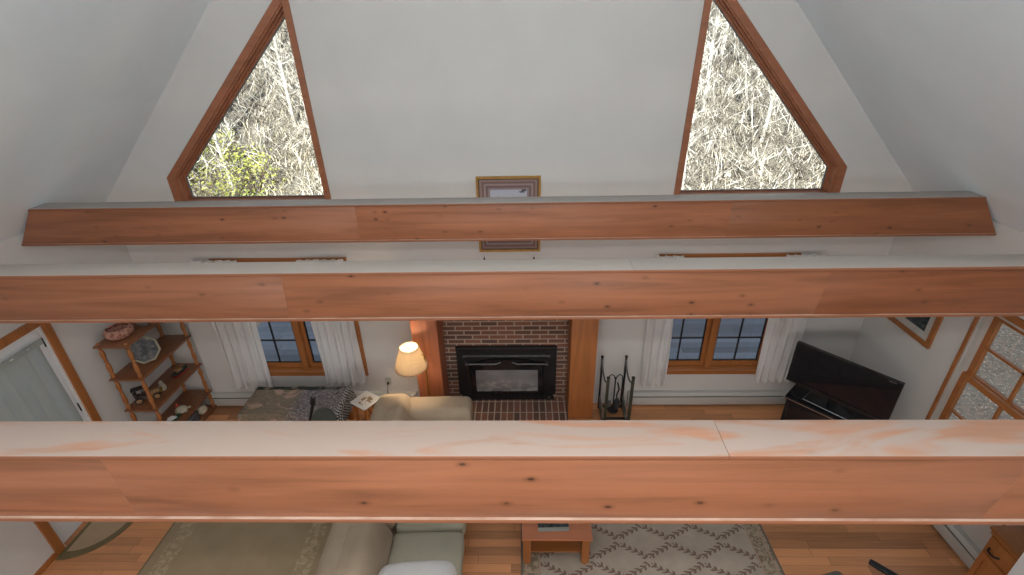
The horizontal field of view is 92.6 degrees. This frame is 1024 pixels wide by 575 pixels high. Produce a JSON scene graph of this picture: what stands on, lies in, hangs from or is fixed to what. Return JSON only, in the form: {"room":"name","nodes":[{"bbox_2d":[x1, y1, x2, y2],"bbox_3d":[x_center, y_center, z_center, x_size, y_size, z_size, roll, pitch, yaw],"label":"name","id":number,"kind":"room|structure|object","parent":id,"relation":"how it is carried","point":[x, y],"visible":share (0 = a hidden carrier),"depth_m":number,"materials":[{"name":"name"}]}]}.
{"room":"living room","nodes":[
{"label":"living room","id":0,"kind":"room"},
{"bbox_2d":[0,199,182,574],"bbox_3d":[-4.587,2.341,2.188,0.150,2.904,8.747,0,28,1],"label":"wall","id":1,"kind":"structure","parent":0,"point":[24,549],"depth_m":5.05,"materials":[{"name":"paint"}]},
{"bbox_2d":[34,553,57,574],"bbox_3d":[-4.497,4.111,1.865,0.014,0.060,6.540,0,28,1],"label":"baseboard","id":2,"kind":"structure","parent":1,"relation":"attached to","point":[41,570],"depth_m":4.67,"materials":[{"name":"brown wood"}]},
{"bbox_2d":[0,323,101,555],"bbox_3d":[-4.500,1.434,4.727,0.213,2.160,0.990,0,28,1],"label":"door","id":3,"kind":"structure","parent":1,"relation":"in","point":[56,534],"depth_m":4.79,"materials":[{"name":"brown wood"}]},
{"bbox_3d":[-4.468,0.660,4.328,0.035,0.010,0.650,0,28,1],"label":"curtain rod","id":4,"kind":"object","parent":3,"relation":"attached to","visible":0},
{"bbox_2d":[0,338,82,420],"bbox_3d":[-4.437,1.401,4.703,0.014,1.722,0.705,0,28,1],"label":"curtain","id":5,"kind":"object","parent":4,"relation":"hanging from","point":[33,381],"visible":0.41,"depth_m":4.54,"materials":[{"name":"grey fabric"}]},
{"bbox_2d":[42,403,968,574],"bbox_3d":[-0.139,3.678,2.795,8.990,0.200,9.047,0,28,1],"label":"floor","id":6,"kind":"structure","parent":0,"point":[489,548],"depth_m":4.76,"materials":[{"name":"brown wood"}]},
{"bbox_2d":[56,522,132,559],"bbox_3d":[-4.172,2.409,5.167,0.470,0.012,0.980,0,28,1],"label":"door mat","id":7,"kind":"object","parent":6,"relation":"on","point":[94,535],"visible":0.49,"depth_m":4.94,"materials":[{"name":"beige fabric"}]},
{"bbox_2d":[92,322,216,420],"bbox_3d":[-4.205,1.115,5.902,0.370,1.628,0.900,0,28,1],"label":"shelving unit","id":8,"kind":"object","parent":6,"relation":"on","point":[133,371],"visible":0.67,"depth_m":5.78,"materials":[{"name":"brown wood"}]},
{"bbox_2d":[103,323,133,340],"bbox_3d":[-4.255,0.478,5.300,0.270,0.114,0.270,0,28,1],"label":"woven basket","id":9,"kind":"object","parent":8,"relation":"on","point":[117,331],"visible":0.9,"depth_m":5.27,"materials":[{"name":"wicker"}]},
{"bbox_2d":[134,322,149,326],"bbox_3d":[-4.151,0.373,5.514,0.216,0.097,0.216,0,28,1],"label":"glass bowl","id":10,"kind":"object","parent":8,"relation":"on","point":[142,324],"visible":0.36,"depth_m":5.46,"materials":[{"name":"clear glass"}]},
{"bbox_2d":[126,335,160,363],"bbox_3d":[-4.208,0.706,5.591,0.177,0.301,0.289,21,35,36],"label":"plate","id":11,"kind":"object","parent":8,"relation":"on","point":[146,349],"visible":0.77,"depth_m":5.58,"materials":[{"name":"grey ceramic"}]},
{"bbox_2d":[130,337,157,361],"bbox_3d":[-4.189,0.707,5.573,0.104,0.253,0.254,21,35,36],"label":"picture","id":12,"kind":"object","parent":11,"relation":"attached to","point":[145,349],"depth_m":5.58},
{"bbox_2d":[130,385,162,404],"bbox_3d":[-4.222,1.215,5.679,0.288,0.184,0.118,-18,32,-29],"label":"model car","id":13,"kind":"object","parent":8,"relation":"on","point":[156,392],"visible":0.88,"depth_m":5.63,"materials":[{"name":"brown metal"}]},
{"bbox_2d":[149,387,159,394],"bbox_3d":[-4.171,1.210,5.714,0.100,0.050,0.060,-18,32,-29],"label":"hood","id":14,"kind":"object","parent":13,"relation":"attached to","point":[156,391],"depth_m":5.70,"materials":[{"name":"brown wood"}]},
{"bbox_2d":[158,380,166,390],"bbox_3d":[-4.176,1.163,5.837,0.084,0.130,0.084,0,28,1],"label":"figurine","id":15,"kind":"object","parent":8,"relation":"on","point":[160,382],"visible":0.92,"depth_m":5.82,"materials":[{"name":"ceramic"}]},
{"bbox_2d":[167,413,180,420],"bbox_3d":[-4.139,1.605,5.965,0.072,0.083,0.209,12,30,23],"label":"boat","id":16,"kind":"object","parent":8,"relation":"on","point":[171,418],"visible":0.59,"depth_m":5.97,"materials":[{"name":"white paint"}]},
{"bbox_2d":[171,364,188,378],"bbox_3d":[-4.151,1.024,6.102,0.076,0.131,0.220,7,29,15],"label":"boat","id":17,"kind":"object","parent":8,"relation":"on","point":[178,372],"visible":1,"depth_m":6.09,"materials":[{"name":"brown wood"}]},
{"bbox_2d":[175,405,190,413],"bbox_3d":[-4.133,1.517,6.146,0.177,0.084,0.144,-21,34,-33],"label":"ornament","id":18,"kind":"object","parent":8,"relation":"on","point":[181,409],"visible":0.92,"depth_m":6.11,"materials":[{"name":"beige ceramic"}]},
{"bbox_2d":[187,411,199,420],"bbox_3d":[-4.180,1.694,6.295,0.230,0.125,0.190,0,28,1],"label":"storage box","id":19,"kind":"object","parent":8,"relation":"on","point":[195,416],"visible":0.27,"depth_m":6.29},
{"bbox_2d":[195,404,206,414],"bbox_3d":[-4.107,1.592,6.454,0.150,0.156,0.148,0,28,1],"label":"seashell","id":20,"kind":"object","parent":8,"relation":"on","point":[202,408],"visible":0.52,"depth_m":6.42,"materials":[{"name":"beige ceramic"}]},
{"bbox_2d":[137,522,332,574],"bbox_3d":[-2.658,2.727,4.495,1.725,0.010,2.950,0,28,1],"label":"rug","id":21,"kind":"object","parent":6,"relation":"on","point":[187,548],"visible":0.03,"depth_m":4.79,"materials":[{"name":"beige fabric"}]},
{"bbox_2d":[308,396,315,420],"bbox_3d":[-2.310,1.652,5.561,0.257,0.908,0.235,4,28,10],"label":"tripod stand","id":22,"kind":"object","parent":21,"relation":"on","point":[312,400],"visible":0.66,"depth_m":5.45,"materials":[{"name":"black metal"}]},
{"bbox_2d":[312,407,336,420],"bbox_3d":[-2.057,1.787,5.351,0.420,0.865,0.447,0,28,1],"label":"chair","id":23,"kind":"object","parent":21,"relation":"on","point":[320,414],"visible":0.07,"depth_m":5.35,"materials":[{"name":"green fabric"}]},
{"bbox_2d":[349,408,354,419],"bbox_3d":[-2.644,1.607,6.150,1.160,0.466,0.480,0,28,1],"label":"bench","id":24,"kind":"object","parent":6,"relation":"on","point":[351,415],"visible":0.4,"depth_m":6.37,"materials":[{"name":"brown wood"}]},
{"bbox_2d":[237,386,356,420],"bbox_3d":[-2.703,1.502,6.096,1.486,0.279,0.602,0,28,1],"label":"throw","id":25,"kind":"object","parent":24,"relation":"on","point":[266,403],"visible":0.74,"depth_m":6.00,"materials":[{"name":"grey fabric"}]},
{"bbox_2d":[353,404,374,420],"bbox_3d":[-1.775,1.605,6.086,0.230,0.495,0.230,16,32,30],"label":"end table","id":26,"kind":"object","parent":6,"relation":"on","point":[367,416],"visible":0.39,"depth_m":6.01,"materials":[{"name":"brown wood"}]},
{"bbox_2d":[350,391,379,410],"bbox_3d":[-1.785,1.379,5.968,0.260,0.014,0.260,16,32,30],"label":"place mat","id":27,"kind":"object","parent":26,"relation":"on","point":[366,399],"visible":0.84,"depth_m":5.96,"materials":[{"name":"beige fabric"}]},
{"bbox_2d":[314,393,473,574],"bbox_3d":[-1.004,2.097,4.766,1.140,0.814,2.620,-1,28,0],"label":"sofa","id":28,"kind":"object","parent":6,"relation":"on","point":[349,548],"visible":0.37,"depth_m":4.27,"materials":[{"name":"beige fabric"}]},
{"bbox_2d":[335,523,392,574],"bbox_3d":[-1.242,2.252,4.093,0.361,0.458,0.661,-1,28,0],"label":"cushion","id":29,"kind":"object","parent":28,"relation":"on","point":[360,548],"depth_m":4.01,"materials":[{"name":"beige fabric"}]},
{"bbox_2d":[385,523,395,529],"bbox_3d":[-1.247,1.944,4.684,0.361,0.458,0.661,-1,28,0],"label":"cushion","id":30,"kind":"object","parent":28,"relation":"on","point":[392,526],"depth_m":4.46,"materials":[{"name":"beige fabric"}]},
{"bbox_2d":[383,406,412,420],"bbox_3d":[-1.253,1.636,5.275,0.361,0.458,0.661,-1,28,0],"label":"cushion","id":31,"kind":"object","parent":28,"relation":"on","point":[390,413],"depth_m":5.36,"materials":[{"name":"beige fabric"}]},
{"bbox_2d":[378,560,456,574],"bbox_3d":[-0.755,2.371,3.813,0.632,0.230,0.472,-2,28,-2],"label":"throw pillow","id":32,"kind":"object","parent":28,"relation":"on","point":[430,567],"visible":1,"depth_m":3.88,"materials":[{"name":"white fabric"}]},
{"bbox_2d":[387,532,464,574],"bbox_3d":[-0.748,2.420,4.184,0.640,0.209,0.655,-1,28,0],"label":"seat cushion","id":33,"kind":"object","parent":28,"relation":"on","point":[404,546],"depth_m":4.27,"materials":[{"name":"beige fabric"}]},
{"bbox_2d":[396,523,465,535],"bbox_3d":[-0.754,2.111,4.776,0.640,0.209,0.655,-1,28,0],"label":"seat cushion","id":34,"kind":"object","parent":28,"relation":"on","point":[400,527],"depth_m":4.47,"materials":[{"name":"beige fabric"}]},
{"bbox_2d":[395,341,429,396],"bbox_3d":[-1.131,1.229,5.944,0.488,1.269,0.386,0,28,1],"label":"floor lamp","id":35,"kind":"object","parent":6,"relation":"on","point":[410,361],"visible":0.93,"depth_m":5.64,"materials":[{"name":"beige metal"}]},
{"bbox_2d":[410,319,598,420],"bbox_3d":[-0.070,0.734,6.361,2.370,1.720,1.035,0,28,1],"label":"fireplace","id":36,"kind":"object","parent":6,"relation":"on","point":[576,340],"visible":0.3,"depth_m":6.19,"materials":[{"name":"brick"}]},
{"bbox_2d":[455,345,556,399],"bbox_3d":[-0.067,1.141,6.418,1.298,0.856,0.108,0,28,1],"label":"fireplace insert","id":37,"kind":"object","parent":36,"relation":"in","point":[497,372],"visible":0.93,"depth_m":6.40,"materials":[{"name":"black metal"}]},
{"bbox_2d":[455,345,556,350],"bbox_3d":[-0.074,0.773,6.254,1.298,0.051,0.058,0,28,1],"label":"hood","id":38,"kind":"object","parent":37,"relation":"attached to","point":[485,347],"depth_m":6.23,"materials":[{"name":"black metal"}]},
{"bbox_2d":[597,355,634,419],"bbox_3d":[1.305,1.293,6.172,0.375,0.850,0.336,0,28,1],"label":"rack","id":39,"kind":"object","parent":6,"relation":"on","point":[600,406],"visible":0.91,"depth_m":6.17,"materials":[{"name":"black metal"}]},
{"bbox_2d":[607,374,622,413],"bbox_3d":[1.300,1.341,6.217,0.157,0.580,0.167,21,35,36],"label":"tool","id":40,"kind":"object","parent":39,"relation":"hanging from","point":[613,409],"visible":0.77,"depth_m":6.25,"materials":[{"name":"black metal"}]},
{"bbox_2d":[521,523,784,574],"bbox_3d":[1.290,2.577,4.619,2.415,0.010,3.250,0,28,1],"label":"area rug","id":41,"kind":"object","parent":6,"relation":"on","point":[615,549],"visible":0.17,"depth_m":4.67,"materials":[{"name":"beige fabric"}]},
{"bbox_2d":[522,523,592,563],"bbox_3d":[0.416,2.196,4.911,0.630,0.450,1.040,0,28,1],"label":"coffee table","id":42,"kind":"object","parent":41,"relation":"on","point":[578,538],"visible":0.43,"depth_m":4.47,"materials":[{"name":"brown wood"}]},
{"bbox_2d":[538,523,568,531],"bbox_3d":[0.376,2.149,4.498,0.280,0.014,0.200,-1,28,0],"label":"magazine","id":43,"kind":"object","parent":42,"relation":"on","point":[542,527],"visible":0.39,"depth_m":4.44,"materials":[{"name":"paper"}]},
{"bbox_2d":[531,541,580,552],"bbox_3d":[0.418,2.280,4.955,0.500,0.020,0.840,0,28,1],"label":"shelf","id":44,"kind":"object","parent":42,"relation":"attached to","point":[536,546],"depth_m":4.62,"materials":[{"name":"brown wood"}]},
{"bbox_2d":[780,384,873,419],"bbox_3d":[3.791,1.627,5.807,0.416,0.500,1.020,-23,35,-36],"label":"tv stand","id":45,"kind":"object","parent":6,"relation":"on","point":[795,407],"visible":0.34,"depth_m":5.84,"materials":[{"name":"black wood"}]},
{"bbox_2d":[786,341,904,419],"bbox_3d":[3.728,1.096,5.559,0.236,0.672,1.050,-22,34,-34],"label":"television","id":46,"kind":"object","parent":45,"relation":"on","point":[842,387],"visible":0.91,"depth_m":5.50,"materials":[{"name":"black plastic"}]},
{"bbox_2d":[823,559,898,574],"bbox_3d":[2.588,2.520,3.788,1.019,0.828,0.611,-8,28,-12],"label":"armchair","id":47,"kind":"object","parent":6,"relation":"on","point":[876,565],"visible":1,"depth_m":3.86,"materials":[{"name":"black fabric"}]},
{"bbox_2d":[966,525,1023,574],"bbox_3d":[3.950,2.353,3.889,0.478,0.982,0.320,0,28,1],"label":"base cabinet","id":48,"kind":"object","parent":6,"relation":"on","point":[1005,546],"visible":0.98,"depth_m":3.77,"materials":[{"name":"brown wood"}]},
{"bbox_2d":[1007,552,1023,574],"bbox_3d":[3.866,2.466,3.244,0.615,1.380,0.900,0,28,1],"label":"cabinet","id":49,"kind":"object","parent":6,"relation":"on","point":[1018,568],"visible":1,"depth_m":3.46,"materials":[{"name":"paint"}]},
{"bbox_2d":[107,0,911,402],"bbox_3d":[-0.133,-1.816,4.947,8.690,7.551,0.150,0,28,1],"label":"wall","id":50,"kind":"structure","parent":0,"point":[409,98],"depth_m":4.92,"materials":[{"name":"paint"}]},
{"bbox_2d":[167,0,330,200],"bbox_3d":[-2.850,-1.842,4.966,1.727,2.104,0.150,0,28,1],"label":"window","id":51,"kind":"structure","parent":50,"relation":"in","point":[278,11],"depth_m":4.94,"materials":[{"name":"brown wood"}]},
{"bbox_2d":[209,257,368,375],"bbox_3d":[-2.703,0.387,6.109,1.605,1.690,0.180,0,28,1],"label":"window","id":52,"kind":"structure","parent":50,"relation":"in","point":[307,366],"depth_m":6.31,"materials":[{"name":"brown wood"}]},
{"bbox_2d":[260,321,300,361],"bbox_3d":[-3.071,0.374,6.149,0.588,1.378,0.018,0,28,1],"label":"grille","id":53,"kind":"object","parent":52,"relation":"attached to","point":[273,339],"depth_m":6.30,"materials":[{"name":"black metal"}]},
{"bbox_2d":[303,321,321,361],"bbox_3d":[-2.334,0.367,6.131,0.588,1.378,0.018,0,28,1],"label":"grille","id":54,"kind":"object","parent":52,"relation":"attached to","point":[305,333],"depth_m":6.30,"materials":[{"name":"black metal"}]},
{"bbox_3d":[-2.823,-0.287,5.653,1.840,0.012,0.072,0,28,1],"label":"curtain rod","id":55,"kind":"object","parent":52,"relation":"attached to","visible":0},
{"bbox_2d":[190,260,273,388],"bbox_3d":[-3.422,0.509,6.048,0.555,1.842,0.070,0,28,1],"label":"curtain","id":56,"kind":"object","parent":55,"relation":"hanging from","point":[240,342],"visible":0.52,"depth_m":6.21,"materials":[{"name":"white fabric"}]},
{"bbox_2d":[296,259,366,385],"bbox_3d":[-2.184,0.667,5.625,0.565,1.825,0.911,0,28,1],"label":"curtain","id":57,"kind":"object","parent":55,"relation":"hanging from","point":[337,342],"visible":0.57,"depth_m":6.17,"materials":[{"name":"white fabric"}]},
{"bbox_2d":[201,391,417,405],"bbox_3d":[-2.773,1.512,6.607,3.004,0.217,0.081,0,28,1],"label":"baseboard heater","id":58,"kind":"object","parent":50,"relation":"attached to","point":[220,398],"visible":0.13,"depth_m":6.58,"materials":[{"name":"metal"}]},
{"bbox_2d":[385,378,391,384],"bbox_3d":[-1.639,1.251,6.473,0.080,0.120,0.035,0,28,1],"label":"wall outlet","id":59,"kind":"object","parent":50,"relation":"attached to","point":[387,380],"visible":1,"depth_m":6.47,"materials":[{"name":"plastic"}]},
{"bbox_2d":[475,175,540,251],"bbox_3d":[-0.033,-0.795,5.376,0.690,0.860,0.030,0,28,1],"label":"picture frame","id":60,"kind":"object","parent":50,"relation":"attached to","point":[486,186],"visible":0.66,"depth_m":5.26,"materials":[{"name":"brown wood"}]},
{"bbox_2d":[490,189,526,196],"bbox_3d":[-0.033,-0.801,5.387,0.398,0.568,0.004,0,28,1],"label":"print","id":61,"kind":"object","parent":60,"relation":"attached to","point":[493,192],"depth_m":5.27},
{"bbox_2d":[626,390,789,406],"bbox_3d":[2.660,1.465,6.471,2.254,0.217,0.081,0,28,1],"label":"baseboard heater","id":62,"kind":"object","parent":50,"relation":"attached to","point":[640,397],"visible":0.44,"depth_m":6.43,"materials":[{"name":"metal"}]},
{"bbox_2d":[659,252,800,373],"bbox_3d":[2.485,0.342,5.980,1.585,1.690,0.180,0,28,1],"label":"window","id":63,"kind":"structure","parent":50,"relation":"in","point":[705,364],"depth_m":6.24,"materials":[{"name":"brown wood"}]},
{"bbox_2d":[669,319,707,359],"bbox_3d":[2.122,0.329,6.020,0.578,1.378,0.018,0,28,1],"label":"grille","id":64,"kind":"object","parent":63,"relation":"attached to","point":[705,334],"depth_m":6.17,"materials":[{"name":"black metal"}]},
{"bbox_2d":[712,318,766,359],"bbox_3d":[2.850,0.323,6.002,0.578,1.378,0.018,0,28,1],"label":"grille","id":65,"kind":"object","parent":63,"relation":"attached to","point":[739,336],"depth_m":6.16,"materials":[{"name":"black metal"}]},
{"bbox_3d":[2.605,-0.334,5.518,1.900,0.012,0.072,0,28,1],"label":"curtain rod","id":66,"kind":"object","parent":63,"relation":"attached to","visible":0},
{"bbox_2d":[641,255,683,386],"bbox_3d":[1.797,0.461,5.917,0.338,1.837,0.074,0,28,1],"label":"curtain","id":67,"kind":"object","parent":66,"relation":"hanging from","point":[658,335],"visible":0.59,"depth_m":6.08,"materials":[{"name":"white fabric"}]},
{"bbox_2d":[754,254,826,382],"bbox_3d":[3.296,0.431,5.841,0.455,1.772,0.123,0,28,1],"label":"curtain","id":68,"kind":"object","parent":66,"relation":"hanging from","point":[781,337],"visible":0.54,"depth_m":6.02,"materials":[{"name":"white fabric"}]},
{"bbox_2d":[673,0,846,194],"bbox_3d":[2.583,-1.919,4.815,1.743,2.172,0.150,0,28,1],"label":"window","id":69,"kind":"structure","parent":50,"relation":"in","point":[732,11],"depth_m":4.82,"materials":[{"name":"brown wood"}]},
{"bbox_2d":[0,0,1023,241],"bbox_3d":[-0.242,-1.084,0.312,9.400,5.019,9.047,0,28,1],"label":"ceiling","id":70,"kind":"structure","parent":0,"point":[940,83],"depth_m":3.80,"materials":[{"name":"paint"}]},
{"bbox_2d":[21,191,996,245],"bbox_3d":[-0.137,-0.610,4.361,8.682,0.350,0.178,0,28,1],"label":"ceiling beam","id":71,"kind":"structure","parent":70,"relation":"attached to","point":[920,213],"depth_m":4.29,"materials":[{"name":"brown wood"}]},
{"bbox_2d":[0,420,1023,524],"bbox_3d":[-0.188,0.698,1.855,8.682,0.350,0.178,0,28,1],"label":"ceiling beam","id":72,"kind":"structure","parent":70,"relation":"attached to","point":[910,472],"depth_m":1.78,"materials":[{"name":"brown wood"}]},
{"bbox_2d":[0,254,1023,322],"bbox_3d":[-0.161,0.015,3.163,8.682,0.350,0.178,0,28,1],"label":"ceiling beam","id":73,"kind":"structure","parent":70,"relation":"attached to","point":[907,285],"depth_m":3.09,"materials":[{"name":"brown wood"}]},
{"bbox_2d":[849,189,1023,550],"bbox_3d":[4.250,2.264,1.968,0.150,2.904,8.747,0,28,1],"label":"wall","id":74,"kind":"structure","parent":0,"point":[881,346],"depth_m":5.05,"materials":[{"name":"paint"}]},
{"bbox_2d":[887,317,943,348],"bbox_3d":[4.222,0.218,5.138,0.028,0.560,0.680,0,28,1],"label":"picture frame","id":75,"kind":"object","parent":74,"relation":"attached to","point":[923,330],"visible":0.38,"depth_m":5.05,"materials":[{"name":"brown wood"}]},
{"bbox_2d":[905,317,929,330],"bbox_3d":[4.233,0.218,5.138,0.006,0.310,0.430,0,28,1],"label":"print","id":76,"kind":"object","parent":75,"relation":"attached to","point":[919,323],"depth_m":5.08},
{"bbox_2d":[933,525,980,568],"bbox_3d":[4.212,2.148,5.097,0.081,0.217,1.904,0,28,1],"label":"baseboard heater","id":77,"kind":"object","parent":74,"relation":"attached to","point":[958,540],"visible":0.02,"depth_m":4.56,"materials":[{"name":"metal"}]},
{"bbox_2d":[925,316,1023,525],"bbox_3d":[4.254,1.150,4.118,0.190,1.650,1.430,0,28,1],"label":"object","id":78,"kind":"structure","parent":74,"relation":"in","point":[982,332],"depth_m":4.49,"materials":[{"name":"brown wood"}]},
{"bbox_2d":[950,407,1002,419],"bbox_3d":[4.276,1.449,4.274,0.028,0.725,1.130,0,28,1],"label":"grille","id":79,"kind":"object","parent":78,"relation":"attached to","point":[999,410],"depth_m":4.35,"materials":[{"name":"brown wood"}]},
{"bbox_2d":[985,347,1023,401],"bbox_3d":[4.302,0.814,3.941,0.028,0.578,1.130,0,28,1],"label":"grille","id":80,"kind":"object","parent":78,"relation":"attached to","point":[1020,382],"depth_m":4.26,"materials":[{"name":"brown wood"}]},
{"label":"outside","id":81,"kind":"structure","parent":0,"visible":0},
{"bbox_2d":[257,318,765,360],"bbox_3d":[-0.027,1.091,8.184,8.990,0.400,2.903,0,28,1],"label":"window panes","id":82,"kind":"object","parent":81,"point":[725,347],"depth_m":8.16,"materials":[{"name":"clear glass"}]},
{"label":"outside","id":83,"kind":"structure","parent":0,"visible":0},
{"bbox_2d":[190,3,825,196],"bbox_3d":[0.427,-12.825,21.615,52.000,12.577,34.000,0,28,1],"label":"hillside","id":84,"kind":"object","parent":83,"point":[736,102],"visible":0.03,"depth_m":13.49,"materials":[{"name":"plant"}]},
{"bbox_2d":[189,147,221,179],"bbox_3d":[-8.355,-3.386,12.417,1.802,1.437,1.699,-19,32,-30],"label":"shrub","id":85,"kind":"object","parent":84,"relation":"on","point":[209,147],"visible":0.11,"depth_m":12.60,"materials":[{"name":"green plant"}]},
{"bbox_2d":[189,155,230,195],"bbox_3d":[-7.398,-2.318,11.592,1.699,1.437,1.802,0,28,1],"label":"shrub","id":86,"kind":"object","parent":84,"relation":"on","point":[215,177],"visible":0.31,"depth_m":11.59,"materials":[{"name":"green plant"}]},
{"bbox_2d":[200,129,236,195],"bbox_3d":[-7.133,-5.682,10.559,0.918,7.966,1.158,-18,32,-29],"label":"bare tree","id":87,"kind":"object","parent":84,"relation":"on","point":[214,138],"visible":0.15,"depth_m":11.78,"materials":[{"name":"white plant"}]},
{"bbox_2d":[201,128,247,174],"bbox_3d":[-7.608,-3.589,12.821,1.274,1.118,1.312,-15,30,-24],"label":"shrub","id":88,"kind":"object","parent":84,"relation":"on","point":[225,153],"visible":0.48,"depth_m":12.73,"materials":[{"name":"green plant"}]},
{"bbox_2d":[201,176,249,195],"bbox_3d":[-6.638,-2.070,11.481,1.274,1.118,1.312,-10,29,-16],"label":"shrub","id":89,"kind":"object","parent":84,"relation":"on","point":[209,184],"visible":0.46,"depth_m":11.33,"materials":[{"name":"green plant"}]},
{"bbox_2d":[224,116,232,135],"bbox_3d":[-8.478,-8.304,12.256,1.305,8.982,1.035,-7,28,-11],"label":"bare tree","id":90,"kind":"object","parent":84,"relation":"on","point":[226,122],"visible":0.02,"depth_m":14.19,"materials":[{"name":"white plant"}]},
{"bbox_2d":[218,143,286,195],"bbox_3d":[-6.329,-2.737,11.857,1.802,1.437,1.699,8,29,17],"label":"shrub","id":91,"kind":"object","parent":84,"relation":"on","point":[253,190],"visible":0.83,"depth_m":11.80,"materials":[{"name":"green plant"}]},
{"bbox_2d":[262,49,271,79],"bbox_3d":[-8.392,-10.454,14.753,0.884,7.889,1.038,-16,31,-26],"label":"bare tree","id":92,"kind":"object","parent":84,"relation":"on","point":[263,56],"visible":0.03,"depth_m":16.32,"materials":[{"name":"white plant"}]},
{"bbox_2d":[263,31,295,126],"bbox_3d":[-6.436,-8.377,12.610,1.088,8.269,0.927,-7,28,-11],"label":"bare tree","id":93,"kind":"object","parent":84,"relation":"on","point":[277,49],"visible":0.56,"depth_m":13.68,"materials":[{"name":"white plant"}]},
{"bbox_2d":[284,20,308,130],"bbox_3d":[-5.093,-6.598,11.365,0.857,7.442,1.081,-7,28,-11],"label":"bare tree","id":94,"kind":"object","parent":84,"relation":"on","point":[284,20],"visible":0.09,"depth_m":11.94,"materials":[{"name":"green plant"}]},
{"bbox_2d":[188,2,825,196],"bbox_3d":[-0.448,-9.309,17.244,47.669,8.156,20.267,0,28,1],"label":"thicket","id":95,"kind":"object","parent":84,"relation":"on","point":[729,96],"visible":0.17,"depth_m":12.90,"materials":[{"name":"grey plant"}]},
{"bbox_2d":[681,16,716,189],"bbox_3d":[3.882,-5.539,10.071,0.840,7.495,0.986,0,28,2],"label":"bare tree","id":96,"kind":"object","parent":84,"relation":"on","point":[695,114],"visible":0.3,"depth_m":10.94,"materials":[{"name":"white plant"}]},
{"bbox_2d":[699,7,730,116],"bbox_3d":[5.515,-9.125,11.978,1.071,9.557,1.258,-22,34,-34],"label":"bare tree","id":97,"kind":"object","parent":84,"relation":"on","point":[715,24],"visible":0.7,"depth_m":13.32,"materials":[{"name":"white plant"}]},
{"bbox_2d":[717,22,728,53],"bbox_3d":[7.439,-12.032,15.207,1.011,9.021,1.187,-5,28,-8],"label":"bare tree","id":98,"kind":"object","parent":84,"relation":"on","point":[727,24],"visible":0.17,"depth_m":16.95,"materials":[{"name":"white plant"}]},
{"bbox_2d":[751,64,778,141],"bbox_3d":[6.579,-7.415,11.158,1.079,8.200,0.919,-1,28,1],"label":"bare tree","id":99,"kind":"object","parent":84,"relation":"on","point":[773,99],"visible":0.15,"depth_m":12.66,"materials":[{"name":"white plant"}]},
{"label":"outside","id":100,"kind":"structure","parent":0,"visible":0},
{"bbox_2d":[948,324,1023,419],"bbox_3d":[15.218,4.176,1.982,21.745,0.280,16.200,0,28,1],"label":"yard","id":101,"kind":"structure","parent":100,"point":[972,404],"depth_m":7.36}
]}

